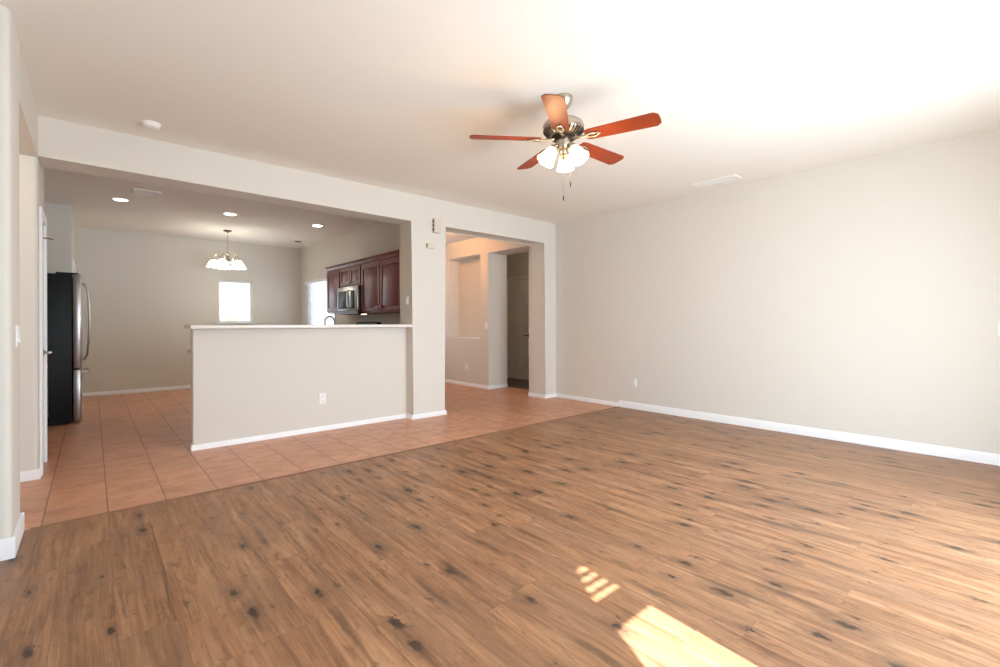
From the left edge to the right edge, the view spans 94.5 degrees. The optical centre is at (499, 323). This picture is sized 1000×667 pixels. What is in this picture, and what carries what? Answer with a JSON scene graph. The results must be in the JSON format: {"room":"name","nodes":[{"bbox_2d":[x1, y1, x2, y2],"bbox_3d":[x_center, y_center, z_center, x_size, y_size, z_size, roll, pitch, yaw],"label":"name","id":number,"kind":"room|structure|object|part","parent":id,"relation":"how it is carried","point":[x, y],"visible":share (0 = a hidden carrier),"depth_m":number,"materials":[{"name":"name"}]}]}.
{"room":"empty living room","nodes":[
{"label":"empty living room","id":0,"kind":"room"},
{"bbox_2d":[0,5,19,538],"bbox_3d":[-3.099,-0.207,2.067,1.292,2.790,0.400,0,0,-41],"label":"wall","id":1,"kind":"structure","parent":0,"point":[9,42],"depth_m":2.35,"materials":[{"name":"white paint"}]},
{"bbox_2d":[0,512,24,560],"bbox_3d":[-3.090,1.135,2.071,1.306,0.105,0.428,0,0,-41],"label":"baseboard","id":2,"kind":"structure","parent":1,"relation":"attached to","point":[9,546],"depth_m":2.34,"materials":[{"name":"white paint"}]},
{"bbox_2d":[15,325,20,346],"bbox_3d":[-2.632,0.067,2.525,0.012,0.116,0.118,0,0,-41],"label":"light switch","id":3,"kind":"object","parent":1,"relation":"attached to","point":[17,327],"visible":1,"depth_m":2.50,"materials":[{"name":"white plastic"}]},
{"bbox_2d":[19,44,37,156],"bbox_3d":[-3.200,-1.440,3.047,0.142,0.324,1.200,0,0,-41],"label":"wall","id":4,"kind":"structure","parent":0,"point":[28,115],"depth_m":3.06,"materials":[{"name":"white paint"}]},
{"bbox_2d":[44,202,74,272],"bbox_3d":[-6.671,-0.198,6.597,0.855,2.790,1.720,0,0,-41],"label":"wall","id":5,"kind":"structure","parent":0,"point":[60,219],"depth_m":6.16,"materials":[{"name":"white paint"}]},
{"bbox_2d":[72,259,75,276],"bbox_3d":[-6.263,0.146,6.796,0.020,2.100,0.980,0,0,-41],"label":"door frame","id":6,"kind":"structure","parent":5,"relation":"attached to","point":[73,260],"depth_m":6.43,"materials":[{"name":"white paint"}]},
{"bbox_2d":[75,226,300,392],"bbox_3d":[-6.108,-0.200,8.328,5.070,2.790,0.130,0,0,-41],"label":"wall","id":7,"kind":"structure","parent":0,"point":[144,288],"depth_m":8.23,"materials":[{"name":"white paint"}]},
{"bbox_2d":[83,385,190,396],"bbox_3d":[-5.054,1.162,8.101,3.555,0.062,1.600,0,0,-41],"label":"baseboard","id":8,"kind":"structure","parent":7,"relation":"attached to","point":[183,386],"depth_m":8.02,"materials":[{"name":"white paint"}]},
{"bbox_2d":[218,280,251,322],"bbox_3d":[-5.229,-0.434,9.118,0.595,0.815,0.050,0,0,-41],"label":"window","id":9,"kind":"structure","parent":7,"relation":"in","point":[219,281],"depth_m":9.13,"materials":[{"name":"white paint"}]},
{"bbox_2d":[216,323,253,323],"bbox_3d":[-5.202,-0.014,9.061,0.660,0.025,0.090,0,0,-41],"label":"window sill","id":10,"kind":"structure","parent":7,"relation":"attached to","point":[216,323],"depth_m":9.02,"materials":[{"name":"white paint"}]},
{"bbox_2d":[39,163,406,462],"bbox_3d":[-2.835,-0.208,4.701,3.975,2.790,0.520,0,0,-41],"label":"wall","id":11,"kind":"structure","parent":0,"point":[245,382],"depth_m":4.89,"materials":[{"name":"white paint"}]},
{"bbox_2d":[39,206,47,474],"bbox_3d":[-3.770,0.135,3.814,0.018,2.110,0.540,0,0,-41],"label":"door frame","id":12,"kind":"structure","parent":11,"relation":"attached to","point":[42,217],"depth_m":3.63,"materials":[{"name":"white paint"}]},
{"bbox_2d":[43,237,53,355],"bbox_3d":[-3.762,0.168,3.820,0.118,2.020,0.403,0,0,-41],"label":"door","id":13,"kind":"structure","parent":11,"relation":"in","point":[44,351],"depth_m":3.90,"materials":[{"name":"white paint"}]},
{"bbox_3d":[-3.824,0.243,3.899,0.060,0.059,0.152,0,0,-41],"label":"lever","id":14,"kind":"part","parent":13,"relation":"part of","materials":[{"name":"silver metal"}]},
{"bbox_2d":[184,324,411,328],"bbox_3d":[-2.067,0.026,5.085,2.298,0.034,0.380,0,0,-41],"label":"countertop","id":15,"kind":"structure","parent":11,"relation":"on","point":[386,325],"depth_m":4.73,"materials":[{"name":"white stone"}]},
{"bbox_2d":[319,393,325,403],"bbox_3d":[-1.966,0.829,5.123,0.072,0.116,0.009,0,0,-41],"label":"wall outlet","id":16,"kind":"object","parent":11,"relation":"attached to","point":[322,397],"visible":1,"depth_m":5.12,"materials":[{"name":"white plastic"}]},
{"bbox_2d":[189,392,555,450],"bbox_3d":[-1.061,1.154,5.970,4.924,0.058,0.382,0,0,-41],"label":"baseboard","id":17,"kind":"structure","parent":11,"relation":"attached to","point":[401,416],"depth_m":5.09,"materials":[{"name":"white paint"}]},
{"bbox_2d":[19,115,555,471],"bbox_3d":[-1.904,-0.210,5.189,7.217,2.790,0.300,0,0,-41],"label":"wall","id":18,"kind":"structure","parent":0,"point":[62,145],"depth_m":5.00,"materials":[{"name":"white paint"}]},
{"bbox_2d":[20,466,41,481],"bbox_3d":[-4.233,1.153,3.362,1.302,0.075,0.672,0,0,-41],"label":"baseboard","id":19,"kind":"structure","parent":18,"relation":"attached to","point":[36,474],"depth_m":3.51,"materials":[{"name":"white paint"}]},
{"bbox_2d":[405,296,408,304],"bbox_3d":[-1.170,-0.294,5.801,0.012,0.116,0.072,0,0,-41],"label":"light switch","id":20,"kind":"object","parent":18,"relation":"attached to","point":[406,297],"visible":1,"depth_m":5.79,"materials":[{"name":"white plastic"}]},
{"bbox_2d":[426,243,434,248],"bbox_3d":[-0.883,-0.990,5.872,0.112,0.060,0.032,0,0,-41],"label":"sensor","id":21,"kind":"object","parent":18,"relation":"attached to","point":[428,245],"visible":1,"depth_m":5.85,"materials":[{"name":"beige plastic"}]},
{"bbox_2d":[432,218,440,233],"bbox_3d":[-0.811,-1.258,5.921,0.102,0.184,0.055,0,0,-41],"label":"door chime","id":22,"kind":"object","parent":18,"relation":"attached to","point":[436,222],"visible":1,"depth_m":5.89,"materials":[{"name":"beige plastic"}]},
{"bbox_2d":[20,382,616,530],"bbox_3d":[-3.044,1.218,6.660,7.450,0.060,6.423,0,0,-41],"label":"floor tile","id":23,"kind":"structure","parent":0,"point":[127,450],"depth_m":4.41,"materials":[{"name":"tile"}]},
{"bbox_2d":[47,354,48,416],"bbox_3d":[-5.220,0.753,4.894,0.647,0.880,0.730,0,0,-41],"label":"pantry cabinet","id":24,"kind":"object","parent":23,"relation":"on","point":[47,354],"visible":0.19,"depth_m":5.26,"materials":[{"name":"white wood"}]},
{"bbox_2d":[47,272,89,425],"bbox_3d":[-5.616,0.292,5.653,0.904,1.805,0.910,0,0,-41],"label":"refrigerator","id":25,"kind":"object","parent":23,"relation":"on","point":[64,291],"visible":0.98,"depth_m":5.46,"materials":[{"name":"black metal"}]},
{"bbox_3d":[-5.216,-0.032,5.701,0.074,1.130,0.452,0,0,-41],"label":"door","id":26,"kind":"part","parent":25,"relation":"part of","materials":[{"name":"silver metal"}]},
{"bbox_3d":[-5.365,0.854,5.873,0.074,0.610,0.910,0,0,-41],"label":"freezer drawer","id":27,"kind":"part","parent":25,"relation":"part of","materials":[{"name":"silver metal"}]},
{"bbox_3d":[-5.310,0.604,5.922,0.077,0.032,0.734,0,0,-41],"label":"handle","id":28,"kind":"part","parent":25,"relation":"part of","materials":[{"name":"silver metal"}]},
{"bbox_3d":[-5.277,-0.029,5.886,0.085,0.987,0.024,0,0,-41],"label":"handle","id":29,"kind":"part","parent":25,"relation":"part of","materials":[{"name":"silver metal"}]},
{"bbox_2d":[356,322,380,327],"bbox_3d":[-2.340,0.578,7.167,0.701,1.215,0.757,0,0,-41],"label":"range","id":30,"kind":"object","parent":23,"relation":"on","point":[357,323],"visible":0.02,"depth_m":7.27,"materials":[{"name":"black metal"}]},
{"bbox_3d":[-2.963,0.747,7.925,0.647,0.880,1.195,0,0,-41],"label":"base cabinet","id":31,"kind":"object","parent":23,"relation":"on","visible":0},
{"bbox_3d":[-3.353,0.288,8.380,0.628,0.040,2.397,0,0,-41],"label":"countertop","id":32,"kind":"structure","parent":31,"relation":"on","visible":0},
{"bbox_2d":[324,316,334,324],"bbox_3d":[-3.010,0.061,8.222,0.212,0.412,0.127,0,0,-41],"label":"kitchen faucet","id":33,"kind":"object","parent":32,"relation":"on","point":[327,316],"visible":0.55,"depth_m":8.21,"materials":[{"name":"silver metal"}]},
{"bbox_2d":[301,221,399,327],"bbox_3d":[-2.586,-0.208,8.070,0.110,2.790,4.920,0,0,-41],"label":"wall","id":34,"kind":"structure","parent":0,"point":[375,238],"depth_m":8.01,"materials":[{"name":"white paint"}]},
{"bbox_2d":[310,281,326,324],"bbox_3d":[-3.458,-0.371,9.088,0.050,0.920,1.400,0,0,-41],"label":"window","id":35,"kind":"structure","parent":34,"relation":"in","point":[311,310],"depth_m":9.25,"materials":[{"name":"white paint"}]},
{"bbox_2d":[304,278,335,324],"bbox_3d":[-3.518,-0.369,9.002,0.056,0.995,1.550,0,0,-41],"label":"window blind","id":36,"kind":"object","parent":35,"relation":"attached to","point":[323,280],"visible":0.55,"depth_m":9.14,"materials":[{"name":"white paint"}]},
{"bbox_3d":[-3.521,-0.839,9.000,0.052,0.055,1.550,0,0,-41],"label":"head rail","id":37,"kind":"part","parent":36,"relation":"part of","materials":[{"name":"white paint"}]},
{"bbox_2d":[325,265,340,312],"bbox_3d":[-2.657,-0.572,7.785,0.367,0.777,0.566,0,0,-41],"label":"upper cabinet","id":38,"kind":"object","parent":34,"relation":"attached to","point":[333,272],"visible":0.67,"depth_m":7.69,"materials":[{"name":"brown wood"}]},
{"bbox_3d":[-2.773,-0.926,7.684,0.060,0.067,0.566,0,0,-41],"label":"crown molding","id":39,"kind":"part","parent":38,"relation":"part of","materials":[{"name":"brown wood"}]},
{"bbox_3d":[-2.773,-0.535,7.683,0.020,0.655,0.526,0,0,-41],"label":"door","id":40,"kind":"part","parent":38,"relation":"part of","materials":[{"name":"brown wood"}]},
{"bbox_2d":[338,259,361,287],"bbox_3d":[-2.217,-0.770,7.279,0.377,0.382,0.774,0,0,-41],"label":"upper cabinet","id":41,"kind":"object","parent":34,"relation":"attached to","point":[350,272],"visible":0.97,"depth_m":7.15,"materials":[{"name":"brown wood"}]},
{"bbox_3d":[-2.452,-0.741,7.319,0.020,0.285,0.362,0,0,-41],"label":"door","id":42,"kind":"part","parent":41,"relation":"part of","materials":[{"name":"brown wood"}]},
{"bbox_3d":[-2.329,-0.928,7.181,0.060,0.067,0.774,0,0,-41],"label":"crown molding","id":43,"kind":"part","parent":41,"relation":"part of","materials":[{"name":"brown wood"}]},
{"bbox_2d":[337,285,371,314],"bbox_3d":[-2.242,-0.359,7.256,0.442,0.431,0.757,0,0,-41],"label":"microwave","id":44,"kind":"object","parent":41,"relation":"attached to","point":[348,298],"visible":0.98,"depth_m":7.05,"materials":[{"name":"silver metal"}]},
{"bbox_3d":[-2.319,-0.377,7.052,0.057,0.294,0.022,0,0,-41],"label":"handle","id":45,"kind":"part","parent":44,"relation":"part of","materials":[{"name":"silver metal"}]},
{"bbox_3d":[-2.357,-0.389,7.154,0.030,0.370,0.757,0,0,-41],"label":"panel","id":46,"kind":"part","parent":44,"relation":"part of","materials":[{"name":"silver metal"}]},
{"bbox_3d":[-2.230,-0.372,6.987,0.005,0.275,0.135,0,0,-41],"label":"control panel","id":47,"kind":"part","parent":44,"relation":"part of","materials":[{"name":"black glass"}]},
{"bbox_3d":[-2.206,-0.742,7.041,0.020,0.285,0.362,0,0,-41],"label":"door","id":48,"kind":"part","parent":41,"relation":"part of","materials":[{"name":"brown wood"}]},
{"bbox_2d":[359,250,399,313],"bbox_3d":[-1.558,-0.560,6.533,0.377,0.807,1.214,0,0,-41],"label":"upper cabinet","id":49,"kind":"object","parent":34,"relation":"attached to","point":[380,273],"visible":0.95,"depth_m":6.40,"materials":[{"name":"brown wood"}]},
{"bbox_3d":[-1.867,-0.523,6.658,0.020,0.685,0.577,0,0,-41],"label":"door","id":50,"kind":"part","parent":49,"relation":"part of","materials":[{"name":"brown wood"}]},
{"bbox_3d":[-1.670,-0.929,6.435,0.060,0.067,1.214,0,0,-41],"label":"crown molding","id":51,"kind":"part","parent":49,"relation":"part of","materials":[{"name":"brown wood"}]},
{"bbox_3d":[-1.473,-0.524,6.212,0.020,0.685,0.577,0,0,-41],"label":"door","id":52,"kind":"part","parent":49,"relation":"part of","materials":[{"name":"brown wood"}]},
{"bbox_2d":[445,237,531,392],"bbox_3d":[-0.310,-0.214,8.813,0.455,2.790,3.020,0,0,-41],"label":"wall","id":53,"kind":"structure","parent":0,"point":[475,268],"depth_m":8.63,"materials":[{"name":"white paint"}]},
{"bbox_2d":[448,337,480,338],"bbox_3d":[-0.595,0.270,9.003,0.293,0.013,1.021,0,0,-41],"label":"sill","id":54,"kind":"structure","parent":53,"relation":"attached to","point":[448,337],"depth_m":8.95,"materials":[{"name":"white paint"}]},
{"bbox_2d":[445,379,507,388],"bbox_3d":[-0.984,1.151,8.134,2.370,0.062,2.900,0,0,-41],"label":"baseboard","id":55,"kind":"structure","parent":53,"relation":"attached to","point":[446,380],"depth_m":8.63,"materials":[{"name":"white paint"}]},
{"bbox_2d":[0,407,999,666],"bbox_3d":[0.549,1.209,2.415,7.217,0.060,4.697,0,0,-41],"label":"floor","id":56,"kind":"structure","parent":0,"point":[619,536],"depth_m":2.30,"materials":[{"name":"brown wood"}]},
{"bbox_2d":[30,406,618,529],"bbox_3d":[-0.507,1.179,4.616,5.887,0.005,0.032,0,0,-41],"label":"trim","id":57,"kind":"structure","parent":56,"relation":"on","point":[129,508],"depth_m":3.49,"materials":[{"name":"brown"}]},
{"bbox_2d":[0,0,999,248],"bbox_3d":[-1.065,-1.657,5.280,8.600,0.100,11.120,0,0,-41],"label":"ceiling","id":58,"kind":"structure","parent":0,"point":[388,94],"depth_m":3.19,"materials":[{"name":"white paint"}]},
{"bbox_2d":[111,197,129,201],"bbox_3d":[-4.874,-1.593,5.932,0.196,0.010,0.196,0,0,-41],"label":"recessed light","id":59,"kind":"object","parent":58,"relation":"in","point":[112,198],"visible":1,"depth_m":5.91,"materials":[{"name":"white plastic"}]},
{"bbox_2d":[132,188,161,197],"bbox_3d":[-4.296,-1.591,5.615,0.270,0.016,0.270,0,0,-41],"label":"ceiling vent","id":60,"kind":"object","parent":58,"relation":"in","point":[136,191],"visible":1,"depth_m":5.60,"materials":[{"name":"white plastic"}]},
{"bbox_2d":[141,120,160,130],"bbox_3d":[-2.792,-1.582,3.695,0.132,0.042,0.132,0,0,-41],"label":"smoke detector","id":61,"kind":"object","parent":58,"relation":"attached to","point":[147,124],"visible":1,"depth_m":3.66,"materials":[{"name":"white plastic"}]},
{"bbox_2d":[207,230,245,269],"bbox_3d":[-4.670,-1.276,7.909,0.598,0.644,0.583,0,0,-41],"label":"chandelier","id":62,"kind":"object","parent":58,"relation":"hanging from","point":[222,263],"visible":1,"depth_m":7.82,"materials":[{"name":"white glass"}]},
{"bbox_3d":[-4.841,-1.017,7.809,0.208,0.126,0.208,0,0,-41],"label":"lamp shade","id":63,"kind":"part","parent":62,"relation":"part of","materials":[{"name":"white glass"}]},
{"bbox_3d":[-4.630,-1.017,7.694,0.208,0.126,0.208,0,0,-41],"label":"lamp shade","id":64,"kind":"part","parent":62,"relation":"part of","materials":[{"name":"white glass"}]},
{"bbox_3d":[-4.455,-1.018,7.860,0.208,0.126,0.208,0,0,-41],"label":"lamp shade","id":65,"kind":"part","parent":62,"relation":"part of","materials":[{"name":"white glass"}]},
{"bbox_2d":[222,212,237,215],"bbox_3d":[-3.931,-1.595,6.725,0.196,0.010,0.196,0,0,-41],"label":"recessed light","id":66,"kind":"object","parent":58,"relation":"in","point":[224,213],"visible":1,"depth_m":6.72,"materials":[{"name":"white plastic"}]},
{"bbox_2d":[311,224,323,226],"bbox_3d":[-2.977,-1.597,7.528,0.196,0.010,0.196,0,0,-41],"label":"recessed light","id":67,"kind":"object","parent":58,"relation":"in","point":[313,225],"visible":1,"depth_m":7.49,"materials":[{"name":"white plastic"}]},
{"bbox_2d":[469,93,661,200],"bbox_3d":[0.490,-1.242,3.316,1.234,0.738,1.291,0,0,-41],"label":"ceiling fan","id":68,"kind":"object","parent":58,"relation":"hanging from","point":[561,128],"visible":1,"depth_m":3.21,"materials":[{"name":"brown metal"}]},
{"bbox_3d":[0.037,-1.307,3.249,0.502,0.006,0.144,0,12,-5],"label":"blade","id":69,"kind":"part","parent":68,"relation":"part of","materials":[{"name":"brown wood"}]},
{"bbox_3d":[0.290,-1.308,3.668,0.144,0.006,0.502,-13,5,-22],"label":"blade","id":70,"kind":"part","parent":68,"relation":"part of","materials":[{"name":"brown wood"}]},
{"bbox_3d":[0.327,-1.177,3.253,0.137,0.143,0.128,0,0,-41],"label":"lamp shade","id":71,"kind":"part","parent":68,"relation":"part of","materials":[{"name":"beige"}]},
{"bbox_3d":[0.356,-1.308,2.880,0.144,0.006,0.502,12,3,13],"label":"blade","id":72,"kind":"part","parent":68,"relation":"part of","materials":[{"name":"brown wood"}]},
{"bbox_2d":[543,123,583,139],"bbox_3d":[0.451,-1.350,3.285,0.292,0.044,0.291,0,0,-41],"label":"motor","id":73,"kind":"object","parent":68,"relation":"attached to","point":[575,129],"depth_m":3.22,"materials":[{"name":"grey metal"}]},
{"bbox_3d":[0.479,-1.177,3.413,0.135,0.143,0.128,0,0,-41],"label":"lamp shade","id":74,"kind":"part","parent":68,"relation":"part of","materials":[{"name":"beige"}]},
{"bbox_3d":[0.501,-1.099,3.289,0.008,0.245,0.008,0,0,-19],"label":"pull chain","id":75,"kind":"part","parent":68,"relation":"part of","materials":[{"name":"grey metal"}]},
{"bbox_3d":[0.547,-1.178,3.205,0.131,0.143,0.139,0,0,-41],"label":"lamp shade","id":76,"kind":"part","parent":68,"relation":"part of","materials":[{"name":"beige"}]},
{"bbox_3d":[0.766,-1.309,3.557,0.502,0.006,0.144,0,-12,-41],"label":"blade","id":77,"kind":"part","parent":68,"relation":"part of","materials":[{"name":"brown wood"}]},
{"bbox_3d":[0.807,-1.309,3.069,0.502,0.006,0.144,0,-12,31],"label":"blade","id":78,"kind":"part","parent":68,"relation":"part of","materials":[{"name":"brown wood"}]},
{"bbox_2d":[692,174,740,187],"bbox_3d":[2.437,-1.608,5.212,0.160,0.016,0.480,0,0,-41],"label":"ceiling vent","id":79,"kind":"object","parent":58,"relation":"in","point":[734,176],"visible":1,"depth_m":5.19,"materials":[{"name":"white plastic"}]},
{"bbox_2d":[507,252,528,379],"bbox_3d":[0.357,-0.216,9.188,1.200,2.790,3.500,0,0,-41],"label":"wall","id":80,"kind":"structure","parent":0,"point":[517,264],"depth_m":9.82,"materials":[{"name":"white paint"}]},
{"bbox_2d":[507,276,528,377],"bbox_3d":[0.404,0.089,9.803,0.015,2.180,0.840,0,0,-41],"label":"door frame","id":81,"kind":"structure","parent":80,"relation":"attached to","point":[521,277],"depth_m":10.07,"materials":[{"name":"white paint"}]},
{"bbox_2d":[508,279,528,379],"bbox_3d":[0.401,0.117,9.800,0.095,2.100,0.720,0,0,-41],"label":"door","id":82,"kind":"structure","parent":80,"relation":"in","point":[518,290],"depth_m":9.83,"materials":[{"name":"white paint"}]},
{"bbox_2d":[507,378,528,389],"bbox_3d":[0.450,1.209,9.200,1.150,0.060,3.400,0,0,-41],"label":"floor","id":83,"kind":"structure","parent":0,"point":[512,382],"depth_m":9.14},
{"bbox_2d":[555,128,999,453],"bbox_3d":[2.798,-0.222,5.407,0.120,2.790,6.200,0,0,-41],"label":"wall","id":84,"kind":"structure","parent":0,"point":[861,296],"depth_m":4.80,"materials":[{"name":"white paint"}]},
{"bbox_2d":[556,393,618,405],"bbox_3d":[1.296,1.148,7.012,0.012,0.058,1.200,0,0,-41],"label":"baseboard","id":85,"kind":"structure","parent":84,"relation":"attached to","point":[598,401],"depth_m":6.96,"materials":[{"name":"white paint"}]},
{"bbox_2d":[632,378,636,386],"bbox_3d":[1.857,0.813,6.378,0.009,0.116,0.072,0,0,-41],"label":"wall outlet","id":86,"kind":"object","parent":84,"relation":"attached to","point":[634,381],"visible":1,"depth_m":6.38,"materials":[{"name":"white plastic"}]},
{"bbox_2d":[619,400,999,465],"bbox_3d":[3.247,1.126,4.800,0.016,0.092,4.700,0,0,-41],"label":"baseboard","id":87,"kind":"structure","parent":84,"relation":"attached to","point":[941,451],"depth_m":4.65,"materials":[{"name":"white paint"}]},
{"bbox_2d":[997,322,999,335],"bbox_3d":[4.136,0.042,3.793,0.012,0.116,0.072,0,0,-41],"label":"light switch","id":88,"kind":"object","parent":84,"relation":"attached to","point":[998,323],"visible":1,"depth_m":3.81,"materials":[{"name":"white plastic"}]},
{"label":"outside","id":89,"kind":"structure","parent":0,"visible":0},
{"bbox_3d":[-8.959,1.293,17.701,38.000,0.100,21.600,0,0,-41],"label":"ground","id":90,"kind":"structure","parent":89,"visible":0},
{"bbox_2d":[220,313,236,320],"bbox_3d":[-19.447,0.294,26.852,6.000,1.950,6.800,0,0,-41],"label":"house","id":91,"kind":"structure","parent":90,"relation":"on","point":[223,317],"depth_m":25.92,"materials":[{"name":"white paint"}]}
]}

